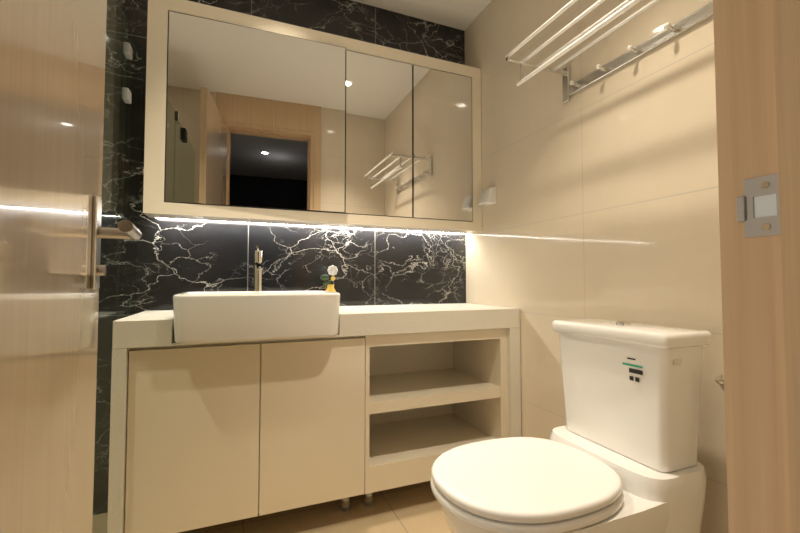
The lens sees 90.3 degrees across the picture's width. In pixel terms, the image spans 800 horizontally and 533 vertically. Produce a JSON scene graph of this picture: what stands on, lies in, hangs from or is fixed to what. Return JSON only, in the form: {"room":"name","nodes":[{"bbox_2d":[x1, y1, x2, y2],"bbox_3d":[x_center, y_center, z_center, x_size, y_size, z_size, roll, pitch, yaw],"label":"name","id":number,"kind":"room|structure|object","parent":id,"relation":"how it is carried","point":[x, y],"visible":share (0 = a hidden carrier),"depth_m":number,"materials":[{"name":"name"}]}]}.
{"room":"bathroom","nodes":[
{"label":"bathroom","id":0,"kind":"room"},
{"bbox_2d":[0,0,141,532],"bbox_3d":[-0.453,-0.125,0.483,0.187,2.250,0.680,1,-2,-28],"label":"door","id":1,"kind":"structure","parent":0,"point":[52,52],"depth_m":0.51,"materials":[{"name":"brown wood"}]},
{"bbox_2d":[92,481,450,532],"bbox_3d":[-0.441,1.079,1.035,2.750,0.100,2.042,1,-2,-22],"label":"floor","id":2,"kind":"structure","parent":0,"point":[413,508],"depth_m":1.67,"materials":[{"name":"beige tile"}]},
{"bbox_2d":[107,246,520,532],"bbox_3d":[-0.266,0.481,1.817,1.652,1.152,0.557,1,-2,-22],"label":"vanity","id":3,"kind":"object","parent":2,"relation":"on","point":[227,406],"visible":0.98,"depth_m":1.53,"materials":[{"name":"wood"}]},
{"bbox_2d":[173,291,339,343],"bbox_3d":[-0.571,0.189,1.626,0.584,0.169,0.409,1,-2,-22],"label":"sink","id":4,"kind":"object","parent":3,"relation":"in","point":[204,317],"depth_m":1.43,"materials":[{"name":"white ceramic"}]},
{"bbox_2d":[253,246,262,290],"bbox_3d":[-0.645,0.052,1.816,0.060,0.294,0.182,1,-2,-22],"label":"faucet","id":5,"kind":"object","parent":3,"relation":"on","point":[258,255],"depth_m":1.86,"materials":[{"name":"silver metal"}]},
{"bbox_2d":[320,265,337,291],"bbox_3d":[-0.357,0.099,1.990,0.087,0.212,0.068,1,-2,-22],"label":"flower vase","id":6,"kind":"object","parent":3,"relation":"on","point":[332,270],"depth_m":1.98,"materials":[{"name":"yellow"}]},
{"bbox_2d":[431,319,711,532],"bbox_3d":[0.458,0.599,1.144,0.807,0.866,0.467,1,-2,-22],"label":"toilet","id":7,"kind":"object","parent":2,"relation":"on","point":[623,459],"visible":1,"depth_m":1.04,"materials":[{"name":"white ceramic"}]},
{"bbox_2d":[93,0,465,514],"bbox_3d":[-0.803,-0.205,1.984,2.750,2.535,0.100,1,-2,-22],"label":"wall","id":8,"kind":"structure","parent":0,"point":[171,257],"depth_m":1.93,"materials":[{"name":"black stone"}]},
{"bbox_2d":[122,87,131,103],"bbox_3d":[-1.053,-0.649,1.508,0.032,0.075,0.128,1,-2,-22],"label":"hook","id":9,"kind":"object","parent":8,"relation":"attached to","point":[126,94],"depth_m":1.55,"materials":[{"name":"silver plastic"}]},
{"bbox_2d":[123,42,132,59],"bbox_3d":[-1.052,-0.823,1.513,0.032,0.080,0.130,1,-2,-22],"label":"hook","id":10,"kind":"object","parent":8,"relation":"attached to","point":[128,54],"depth_m":1.56,"materials":[{"name":"silver plastic"}]},
{"bbox_2d":[143,0,481,233],"bbox_3d":[-0.327,-0.673,2.031,1.637,0.935,0.194,1,-2,-22],"label":"upper cabinet","id":11,"kind":"object","parent":8,"relation":"attached to","point":[252,119],"visible":1,"depth_m":1.88,"materials":[{"name":"beige"}]},
{"bbox_2d":[352,0,491,30],"bbox_3d":[-0.441,-1.555,1.132,2.750,0.100,2.042,1,-2,-22],"label":"ceiling","id":12,"kind":"structure","parent":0,"point":[458,14],"depth_m":2.27,"materials":[{"name":"grey paint"}]},
{"bbox_2d":[464,0,728,532],"bbox_3d":[0.807,-0.222,1.531,0.100,2.535,1.942,1,-2,-22],"label":"wall","id":13,"kind":"structure","parent":0,"point":[606,207],"depth_m":1.51,"materials":[{"name":"beige tile"}]},
{"bbox_2d":[479,186,495,205],"bbox_3d":[0.471,-0.381,2.160,0.054,0.092,0.092,1,-2,-22],"label":"socket","id":14,"kind":"object","parent":13,"relation":"attached to","point":[488,196],"visible":1,"depth_m":2.13,"materials":[{"name":"white plastic"}]},
{"bbox_2d":[505,0,712,102],"bbox_3d":[0.680,-0.775,1.318,0.306,0.145,0.680,1,-2,-22],"label":"towel rack","id":15,"kind":"object","parent":13,"relation":"attached to","point":[571,87],"visible":0.92,"depth_m":1.38,"materials":[{"name":"silver metal"}]},
{"bbox_2d":[715,375,723,390],"bbox_3d":[0.881,0.517,1.035,0.108,0.466,0.056,1,-2,-22],"label":"bidet sprayer","id":16,"kind":"object","parent":13,"relation":"attached to","point":[719,380],"visible":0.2,"depth_m":1.03,"materials":[{"name":"silver metal"}]},
{"bbox_3d":[0.667,-0.364,-1.000,3.450,2.635,2.658,1,-2,-22],"label":"wall","id":17,"kind":"structure","parent":0,"visible":0},
{"bbox_2d":[713,0,799,532],"bbox_3d":[0.064,-0.267,0.257,0.850,2.533,0.154,1,-2,-22],"label":"door frame","id":18,"kind":"structure","parent":17,"relation":"in","point":[757,42],"depth_m":0.40,"materials":[{"name":"brown wood"}]}
]}

